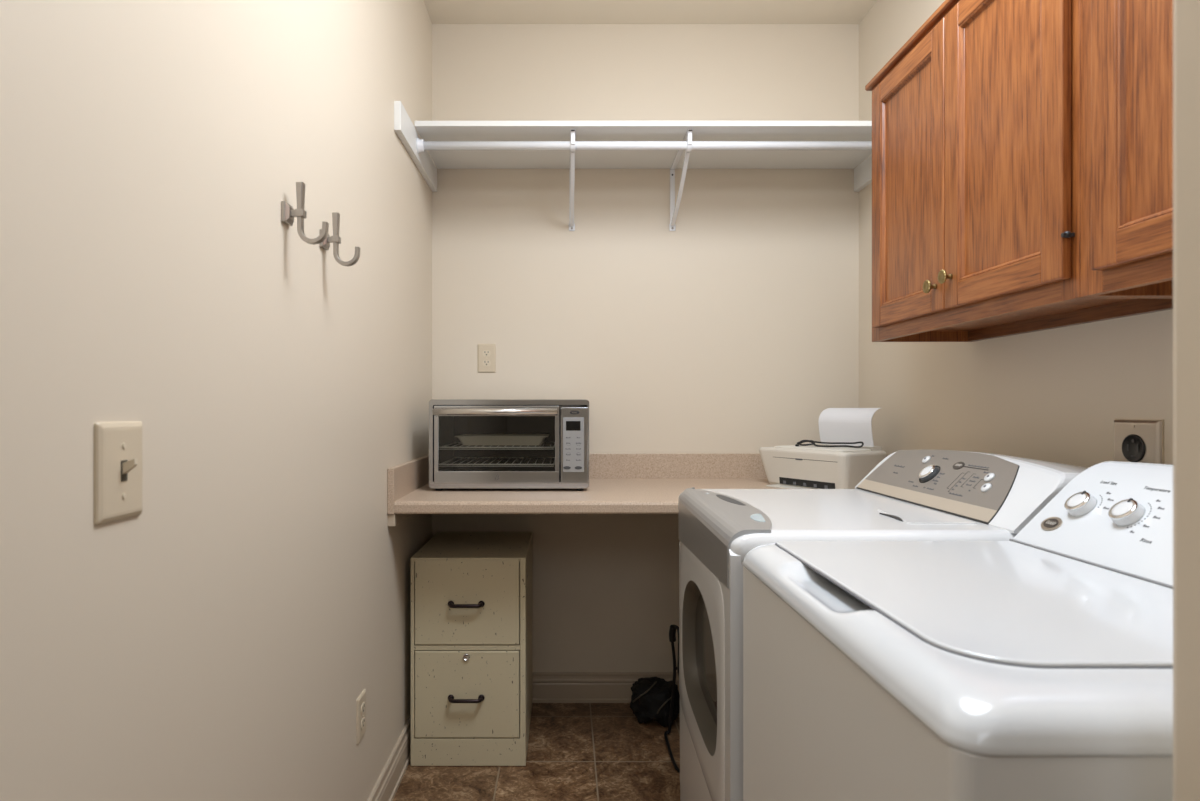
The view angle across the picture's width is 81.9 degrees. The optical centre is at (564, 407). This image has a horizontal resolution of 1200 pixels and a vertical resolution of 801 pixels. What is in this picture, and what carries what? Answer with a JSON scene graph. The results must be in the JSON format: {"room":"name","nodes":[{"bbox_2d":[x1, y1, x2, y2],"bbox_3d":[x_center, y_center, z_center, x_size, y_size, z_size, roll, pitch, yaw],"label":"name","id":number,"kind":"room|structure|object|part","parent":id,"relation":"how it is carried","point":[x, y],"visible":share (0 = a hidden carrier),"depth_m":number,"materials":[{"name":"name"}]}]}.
{"room":"laundry room","nodes":[
{"label":"laundry room","id":0,"kind":"room"},
{"bbox_2d":[0,0,431,800],"bbox_3d":[-0.585,-0.182,0.538,0.100,2.725,4.677,0,0,0],"label":"wall","id":1,"kind":"structure","parent":0,"point":[220,640],"depth_m":1.04,"materials":[{"name":"beige paint"}]},
{"bbox_2d":[94,421,142,524],"bbox_3d":[-0.524,0.075,0.826,0.022,0.117,0.085,0,0,0],"label":"light switch","id":2,"kind":"object","parent":1,"relation":"attached to","point":[118,446],"visible":1,"depth_m":0.82,"materials":[{"name":"beige plastic"}]},
{"bbox_2d":[281,182,328,244],"bbox_3d":[-0.494,-0.371,1.318,0.082,0.116,0.038,0,0,0],"label":"wall hook","id":3,"kind":"object","parent":1,"relation":"attached to","point":[288,213],"visible":1,"depth_m":1.31,"materials":[{"name":"silver metal"}]},
{"bbox_3d":[-0.528,-0.371,1.318,0.013,0.038,0.038,0,0,0],"label":"plate","id":4,"kind":"part","parent":3,"relation":"part of","materials":[{"name":"silver metal"}]},
{"bbox_3d":[-0.510,-0.371,1.318,0.026,0.014,0.018,0,0,0],"label":"post","id":5,"kind":"part","parent":3,"relation":"part of","materials":[{"name":"silver metal"}]},
{"bbox_3d":[-0.482,-0.371,1.318,0.060,0.116,0.017,0,0,0],"label":"hook arm","id":6,"kind":"part","parent":3,"relation":"part of","materials":[{"name":"silver metal"}]},
{"bbox_2d":[320,212,360,265],"bbox_3d":[-0.494,-0.371,1.522,0.082,0.116,0.038,0,0,0],"label":"wall hook","id":7,"kind":"object","parent":1,"relation":"attached to","point":[335,239],"visible":0.94,"depth_m":1.51,"materials":[{"name":"silver metal"}]},
{"bbox_3d":[-0.528,-0.371,1.522,0.013,0.038,0.038,0,0,0],"label":"plate","id":8,"kind":"part","parent":7,"relation":"part of","materials":[{"name":"silver metal"}]},
{"bbox_3d":[-0.510,-0.371,1.522,0.026,0.014,0.018,0,0,0],"label":"post","id":9,"kind":"part","parent":7,"relation":"part of","materials":[{"name":"silver metal"}]},
{"bbox_2d":[356,688,365,743],"bbox_3d":[-0.531,0.806,1.806,0.008,0.116,0.073,0,0,0],"label":"wall outlet","id":10,"kind":"object","parent":1,"relation":"attached to","point":[361,700],"visible":1,"depth_m":1.79,"materials":[{"name":"beige plastic"}]},
{"bbox_2d":[361,717,364,729],"bbox_3d":[-0.528,0.826,1.806,0.002,0.025,0.033,0,0,0],"label":"socket","id":11,"kind":"object","parent":10,"relation":"attached to","point":[362,718],"depth_m":1.80,"materials":[{"name":"beige plastic"}]},
{"bbox_2d":[361,702,364,714],"bbox_3d":[-0.528,0.786,1.806,0.002,0.025,0.033,0,0,0],"label":"socket","id":12,"kind":"object","parent":10,"relation":"attached to","point":[362,703],"depth_m":1.80,"materials":[{"name":"beige plastic"}]},
{"bbox_2d":[367,715,410,800],"bbox_3d":[-0.526,1.121,0.538,0.017,0.118,4.477,0,0,0],"label":"baseboard","id":13,"kind":"structure","parent":1,"relation":"attached to","point":[388,782],"depth_m":2.12,"materials":[{"name":"beige paint"}]},
{"bbox_2d":[394,101,436,191],"bbox_3d":[-0.513,-0.916,2.468,0.043,0.092,0.618,0,0,0],"label":"cleat","id":14,"kind":"object","parent":1,"relation":"attached to","point":[404,128],"visible":0.95,"depth_m":2.37,"materials":[{"name":"white paint"}]},
{"bbox_2d":[416,138,424,153],"bbox_3d":[-0.503,-0.916,2.410,0.022,0.052,0.052,0,0,0],"label":"socket","id":15,"kind":"object","parent":14,"relation":"attached to","point":[419,142],"depth_m":2.39,"materials":[{"name":"white plastic"}]},
{"bbox_2d":[423,141,871,149],"bbox_3d":[0.324,-0.916,2.410,1.670,0.030,0.030,0,0,0],"label":"closet rod","id":16,"kind":"object","parent":14,"relation":"attached to","point":[428,145],"visible":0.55,"depth_m":2.40,"materials":[{"name":"white metal"}]},
{"bbox_2d":[393,703,679,800],"bbox_3d":[0.324,1.230,0.538,1.918,0.100,4.677,0,0,0],"label":"floor","id":17,"kind":"structure","parent":0,"point":[576,751],"depth_m":2.25,"materials":[{"name":"tile"}]},
{"bbox_2d":[411,532,531,765],"bbox_3d":[-0.319,0.836,2.493,0.379,0.685,0.518,0,0,0],"label":"file cabinet","id":18,"kind":"object","parent":17,"relation":"on","point":[471,592],"visible":1,"depth_m":2.27,"materials":[{"name":"metal"}]},
{"bbox_3d":[-0.325,0.952,2.251,0.121,0.021,0.033,0,0,0],"label":"drawer handle","id":19,"kind":"part","parent":18,"relation":"part of","materials":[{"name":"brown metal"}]},
{"bbox_3d":[-0.325,0.643,2.251,0.121,0.021,0.033,0,0,0],"label":"drawer handle","id":20,"kind":"part","parent":18,"relation":"part of","materials":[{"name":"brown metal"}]},
{"bbox_3d":[-0.322,0.943,2.276,0.343,0.284,0.016,0,0,0],"label":"drawer","id":21,"kind":"part","parent":18,"relation":"part of","materials":[{"name":"metal"}]},
{"bbox_3d":[-0.322,0.638,2.276,0.343,0.282,0.016,0,0,0],"label":"drawer","id":22,"kind":"part","parent":18,"relation":"part of","materials":[{"name":"metal"}]},
{"bbox_2d":[630,677,679,726],"bbox_3d":[0.339,1.095,2.601,0.195,0.164,0.178,0,0,0],"label":"bag","id":23,"kind":"object","parent":17,"relation":"on","point":[651,696],"visible":0.88,"depth_m":2.55,"materials":[{"name":"black fabric"}]},
{"bbox_2d":[664,625,679,772],"bbox_3d":[0.438,0.974,2.352,0.171,0.411,0.281,0,0,0],"label":"luggage cart","id":24,"kind":"object","parent":17,"relation":"on","point":[672,630],"visible":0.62,"depth_m":2.45,"materials":[{"name":"black"}]},
{"bbox_3d":[0.398,0.968,2.451,0.075,0.401,0.060,0,0,18],"label":"frame","id":25,"kind":"part","parent":24,"relation":"part of","materials":[{"name":"black metal"}]},
{"bbox_2d":[678,450,1086,800],"bbox_3d":[0.693,0.641,1.600,0.793,1.078,0.702,0,0,0],"label":"dryer","id":26,"kind":"object","parent":17,"relation":"on","point":[910,495],"visible":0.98,"depth_m":1.45,"materials":[{"name":"white metal"}]},
{"bbox_3d":[0.312,0.575,1.600,0.012,0.476,0.602,0,0,1],"label":"door","id":27,"kind":"part","parent":26,"relation":"part of","materials":[{"name":"white metal"}]},
{"bbox_3d":[0.333,0.660,1.597,0.052,0.820,0.697,0,0,1],"label":"panel","id":28,"kind":"part","parent":26,"relation":"part of","materials":[{"name":"white metal"}]},
{"bbox_3d":[0.695,0.255,1.597,0.790,0.060,0.696,0,0,0],"label":"panel","id":29,"kind":"part","parent":26,"relation":"part of","materials":[{"name":"white metal"}]},
{"bbox_3d":[0.733,0.225,1.435,0.134,0.004,0.200,0,0,0],"label":"lint lid","id":30,"kind":"part","parent":26,"relation":"part of","materials":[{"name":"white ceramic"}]},
{"bbox_3d":[0.873,0.157,1.656,0.040,0.040,0.048,0,0,0],"label":"knob","id":31,"kind":"part","parent":26,"relation":"part of","materials":[{"name":"grey metal"}]},
{"bbox_3d":[0.887,0.152,1.630,0.101,0.101,0.589,0,0,0],"label":"control panel","id":32,"kind":"part","parent":26,"relation":"part of","materials":[{"name":"beige plastic"}]},
{"bbox_2d":[742,461,1172,800],"bbox_3d":[0.698,0.633,0.890,0.774,1.094,0.692,0,0,0],"label":"washing machine","id":33,"kind":"object","parent":17,"relation":"on","point":[1036,664],"visible":0.98,"depth_m":0.77,"materials":[{"name":"white metal"}]},
{"bbox_3d":[0.572,0.233,0.916,0.414,0.004,0.577,0,0,0],"label":"lid","id":34,"kind":"part","parent":33,"relation":"part of","materials":[{"name":"white metal"}]},
{"bbox_3d":[0.853,0.160,1.141,0.039,0.039,0.045,0,0,0],"label":"knob","id":35,"kind":"part","parent":33,"relation":"part of","materials":[{"name":"white plastic"}]},
{"bbox_3d":[0.853,0.160,1.047,0.039,0.039,0.045,0,0,0],"label":"knob","id":36,"kind":"part","parent":33,"relation":"part of","materials":[{"name":"white plastic"}]},
{"bbox_2d":[432,24,858,671],"bbox_3d":[0.324,-0.182,2.827,1.718,2.725,0.100,0,0,0],"label":"wall","id":37,"kind":"structure","parent":0,"point":[732,329],"depth_m":2.78,"materials":[{"name":"beige paint"}]},
{"bbox_2d":[478,344,495,372],"bbox_3d":[-0.315,-0.200,2.773,0.073,0.116,0.008,0,0,0],"label":"wall outlet","id":38,"kind":"object","parent":37,"relation":"attached to","point":[486,353],"visible":1,"depth_m":2.77,"materials":[{"name":"beige plastic"}]},
{"bbox_2d":[482,360,490,365],"bbox_3d":[-0.315,-0.180,2.770,0.033,0.025,0.002,0,0,0],"label":"socket","id":39,"kind":"object","parent":38,"relation":"attached to","point":[484,362],"depth_m":2.77,"materials":[{"name":"beige plastic"}]},
{"bbox_2d":[482,350,490,355],"bbox_3d":[-0.315,-0.220,2.770,0.033,0.025,0.002,0,0,0],"label":"socket","id":40,"kind":"object","parent":38,"relation":"attached to","point":[484,352],"depth_m":2.77,"materials":[{"name":"beige plastic"}]},
{"bbox_2d":[569,128,575,230],"bbox_3d":[0.028,-0.837,2.575,0.025,0.250,0.405,0,0,0],"label":"shelf bracket","id":41,"kind":"object","parent":37,"relation":"attached to","point":[572,130],"visible":1,"depth_m":2.56,"materials":[{"name":"white metal"}]},
{"bbox_3d":[0.028,-0.837,2.775,0.025,0.250,0.004,0,0,0],"label":"wall leg","id":42,"kind":"part","parent":41,"relation":"part of","materials":[{"name":"white metal"}]},
{"bbox_3d":[0.028,-0.960,2.574,0.019,0.004,0.403,0,0,0],"label":"shelf arm","id":43,"kind":"part","parent":41,"relation":"part of","materials":[{"name":"white metal"}]},
{"bbox_2d":[387,453,782,525],"bbox_3d":[0.324,0.270,2.425,1.717,0.175,0.702,0,0,0],"label":"countertop","id":44,"kind":"structure","parent":37,"relation":"attached to","point":[619,483],"depth_m":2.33,"materials":[{"name":"laminate"}]},
{"bbox_2d":[429,400,588,490],"bbox_3d":[-0.189,0.127,2.500,0.543,0.311,0.430,0,0,0],"label":"toaster oven","id":45,"kind":"object","parent":44,"relation":"on","point":[561,461],"visible":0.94,"depth_m":2.33,"materials":[{"name":"metal"}]},
{"bbox_3d":[-0.232,0.013,2.304,0.414,0.023,0.038,0,0,0],"label":"door handle","id":46,"kind":"part","parent":45,"relation":"part of","materials":[{"name":"silver metal"}]},
{"bbox_3d":[-0.230,0.123,2.329,0.422,0.261,0.014,0,0,0],"label":"door","id":47,"kind":"part","parent":45,"relation":"part of","materials":[{"name":"metal"}]},
{"bbox_2d":[455,434,548,445],"bbox_3d":[-0.220,0.114,2.482,0.323,0.033,0.227,0,0,0],"label":"baking pan","id":48,"kind":"object","parent":45,"relation":"in","point":[466,439],"visible":1,"depth_m":2.39,"materials":[{"name":"silver metal"}]},
{"bbox_3d":[0.032,0.126,2.330,0.092,0.257,0.012,0,0,0],"label":"control panel","id":49,"kind":"part","parent":45,"relation":"part of","materials":[{"name":"metal"}]},
{"bbox_2d":[759,443,886,488],"bbox_3d":[0.894,0.207,2.467,0.285,0.148,0.395,0,0,-30],"label":"printer","id":50,"kind":"object","parent":44,"relation":"on","point":[787,466],"visible":0.84,"depth_m":2.36,"materials":[{"name":"beige plastic"}]},
{"bbox_2d":[766,484,811,488],"bbox_3d":[0.810,0.280,2.398,0.070,0.004,0.240,0,0,-30],"label":"tray","id":51,"kind":"object","parent":50,"relation":"on","point":[785,486],"depth_m":2.42,"materials":[{"name":"beige plastic"}]},
{"bbox_3d":[0.905,0.143,2.442,0.153,0.009,0.300,0,0,-30],"label":"scanner lid","id":52,"kind":"part","parent":50,"relation":"part of","materials":[{"name":"beige plastic"}]},
{"bbox_2d":[795,440,863,447],"bbox_3d":[0.941,0.127,2.449,0.246,0.025,0.066,0,0,41],"label":"power cord","id":53,"kind":"object","parent":50,"relation":"on","point":[812,442],"visible":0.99,"depth_m":2.45,"materials":[{"name":"black plastic"}]},
{"bbox_2d":[818,408,879,446],"bbox_3d":[1.020,0.067,2.473,0.063,0.134,0.220,0,0,-30],"label":"paper sheets","id":54,"kind":"object","parent":50,"relation":"on","point":[835,424],"visible":0.98,"depth_m":2.45,"materials":[{"name":"white paper"}]},
{"bbox_2d":[532,672,679,702],"bbox_3d":[0.333,1.121,2.768,1.701,0.118,0.017,0,0,0],"label":"baseboard","id":55,"kind":"structure","parent":37,"relation":"attached to","point":[547,687],"depth_m":2.76,"materials":[{"name":"beige paint"}]},
{"bbox_2d":[414,121,871,168],"bbox_3d":[0.324,-0.972,2.566,1.676,0.019,0.421,0,0,0],"label":"closet shelf","id":56,"kind":"object","parent":37,"relation":"attached to","point":[427,130],"visible":0.69,"depth_m":2.47,"materials":[{"name":"white paint"}]},
{"bbox_2d":[669,128,692,230],"bbox_3d":[0.432,-0.837,2.575,0.025,0.250,0.405,0,0,0],"label":"shelf bracket","id":57,"kind":"object","parent":37,"relation":"attached to","point":[674,208],"visible":1,"depth_m":2.64,"materials":[{"name":"white metal"}]},
{"bbox_3d":[0.432,-0.837,2.775,0.025,0.250,0.004,0,0,0],"label":"wall leg","id":58,"kind":"part","parent":57,"relation":"part of","materials":[{"name":"white metal"}]},
{"bbox_3d":[0.432,-0.960,2.574,0.019,0.004,0.403,0,0,0],"label":"shelf arm","id":59,"kind":"part","parent":57,"relation":"part of","materials":[{"name":"white metal"}]},
{"bbox_2d":[424,0,876,23],"bbox_3d":[0.324,-1.595,0.538,1.918,0.100,4.677,0,0,0],"label":"ceiling","id":60,"kind":"structure","parent":0,"point":[439,11],"depth_m":2.68,"materials":[{"name":"beige paint"}]},
{"bbox_2d":[859,0,1172,467],"bbox_3d":[1.233,-0.182,0.538,0.100,2.725,4.677,0,0,0],"label":"wall","id":61,"kind":"structure","parent":0,"point":[1056,395],"depth_m":1.88,"materials":[{"name":"beige paint"}]},
{"bbox_2d":[854,154,871,191],"bbox_3d":[1.161,-0.916,2.468,0.043,0.092,0.618,0,0,0],"label":"cleat","id":62,"kind":"object","parent":61,"relation":"attached to","point":[862,172],"visible":0.12,"depth_m":2.69,"materials":[{"name":"white paint"}]},
{"bbox_2d":[865,0,1172,341],"bbox_3d":[1.016,-0.569,1.608,0.333,0.754,0.823,0,0,0],"label":"upper cabinet","id":63,"kind":"object","parent":61,"relation":"attached to","point":[976,116],"visible":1,"depth_m":1.49,"materials":[{"name":"brown wood"}]},
{"bbox_3d":[0.879,-0.566,1.778,0.009,0.569,0.267,0,0,0],"label":"panel moulding","id":64,"kind":"part","parent":63,"relation":"part of","materials":[{"name":"brown wood"}]},
{"bbox_3d":[0.882,-0.875,1.778,0.018,0.055,0.269,0,0,0],"label":"door rail","id":65,"kind":"part","parent":63,"relation":"part of","materials":[{"name":"brown wood"}]},
{"bbox_3d":[0.882,-0.256,1.778,0.018,0.055,0.269,0,0,0],"label":"door rail","id":66,"kind":"part","parent":63,"relation":"part of","materials":[{"name":"brown wood"}]},
{"bbox_3d":[0.886,-0.566,1.778,0.005,0.573,0.271,0,0,0],"label":"door","id":67,"kind":"part","parent":63,"relation":"part of","materials":[{"name":"brown wood"}]},
{"bbox_3d":[0.895,-0.937,1.608,0.033,0.018,0.823,0,0,0],"label":"moulding","id":68,"kind":"part","parent":63,"relation":"part of","materials":[{"name":"brown wood"}]},
{"bbox_3d":[0.902,-0.900,1.600,0.019,0.055,0.718,0,0,0],"label":"frame rail","id":69,"kind":"part","parent":63,"relation":"part of","materials":[{"name":"brown wood"}]},
{"bbox_3d":[0.861,-0.286,1.626,0.024,0.031,0.032,0,0,0],"label":"knob","id":70,"kind":"part","parent":63,"relation":"part of","materials":[{"name":"gold metal"}]},
{"bbox_3d":[0.861,-0.297,1.560,0.024,0.031,0.032,0,0,0],"label":"knob","id":71,"kind":"part","parent":63,"relation":"part of","materials":[{"name":"gold metal"}]},
{"bbox_3d":[0.882,-0.875,1.401,0.018,0.055,0.271,0,0,0],"label":"door rail","id":72,"kind":"part","parent":63,"relation":"part of","materials":[{"name":"brown wood"}]},
{"bbox_3d":[0.902,-0.217,1.600,0.019,0.050,0.718,0,0,0],"label":"frame rail","id":73,"kind":"part","parent":63,"relation":"part of","materials":[{"name":"brown wood"}]},
{"bbox_3d":[0.879,-0.566,1.401,0.009,0.569,0.269,0,0,0],"label":"panel moulding","id":74,"kind":"part","parent":63,"relation":"part of","materials":[{"name":"brown wood"}]},
{"bbox_3d":[0.882,-0.256,1.401,0.018,0.055,0.271,0,0,0],"label":"door rail","id":75,"kind":"part","parent":63,"relation":"part of","materials":[{"name":"brown wood"}]},
{"bbox_3d":[0.886,-0.566,1.401,0.005,0.573,0.273,0,0,0],"label":"door","id":76,"kind":"part","parent":63,"relation":"part of","materials":[{"name":"brown wood"}]},
{"bbox_3d":[1.173,-0.207,1.603,0.020,0.030,0.781,0,0,0],"label":"hanging rail","id":77,"kind":"part","parent":63,"relation":"part of","materials":[{"name":"brown wood"}]},
{"bbox_2d":[1080,0,1172,296],"bbox_3d":[1.028,-0.569,0.966,0.310,0.754,0.459,0,0,0],"label":"door","id":78,"kind":"structure","parent":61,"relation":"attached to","point":[1126,46],"depth_m":1.09,"materials":[{"name":"brown wood"}]},
{"bbox_3d":[0.902,-0.217,0.964,0.019,0.050,0.365,0,0,0],"label":"frame rail","id":79,"kind":"part","parent":78,"relation":"part of","materials":[{"name":"brown wood"}]},
{"bbox_3d":[0.882,-0.256,0.960,0.018,0.055,0.272,0,0,0],"label":"door rail","id":80,"kind":"part","parent":78,"relation":"part of","materials":[{"name":"brown wood"}]},
{"bbox_3d":[0.879,-0.566,0.960,0.009,0.569,0.270,0,0,0],"label":"panel moulding","id":81,"kind":"part","parent":78,"relation":"part of","materials":[{"name":"brown wood"}]},
{"bbox_3d":[0.886,-0.566,0.960,0.005,0.573,0.274,0,0,0],"label":"door","id":82,"kind":"part","parent":78,"relation":"part of","materials":[{"name":"brown wood"}]},
{"bbox_2d":[1114,419,1163,463],"bbox_3d":[1.176,0.083,1.422,0.014,0.120,0.120,0,0,0],"label":"dryer outlet","id":83,"kind":"object","parent":61,"relation":"attached to","point":[1135,440],"visible":0.84,"depth_m":1.41,"materials":[{"name":"beige plastic"}]},
{"bbox_2d":[1122,434,1145,461],"bbox_3d":[1.171,0.083,1.422,0.005,0.058,0.058,0,0,0],"label":"receptacle","id":84,"kind":"object","parent":83,"relation":"attached to","point":[1133,445],"depth_m":1.42,"materials":[{"name":"black plastic"}]},
{"bbox_2d":[1173,0,1199,800],"bbox_3d":[0.809,-0.182,0.443,0.747,2.725,0.115,0,0,0],"label":"wall","id":85,"kind":"structure","parent":0,"point":[1186,13],"depth_m":0.48,"materials":[{"name":"beige paint"}]}
]}

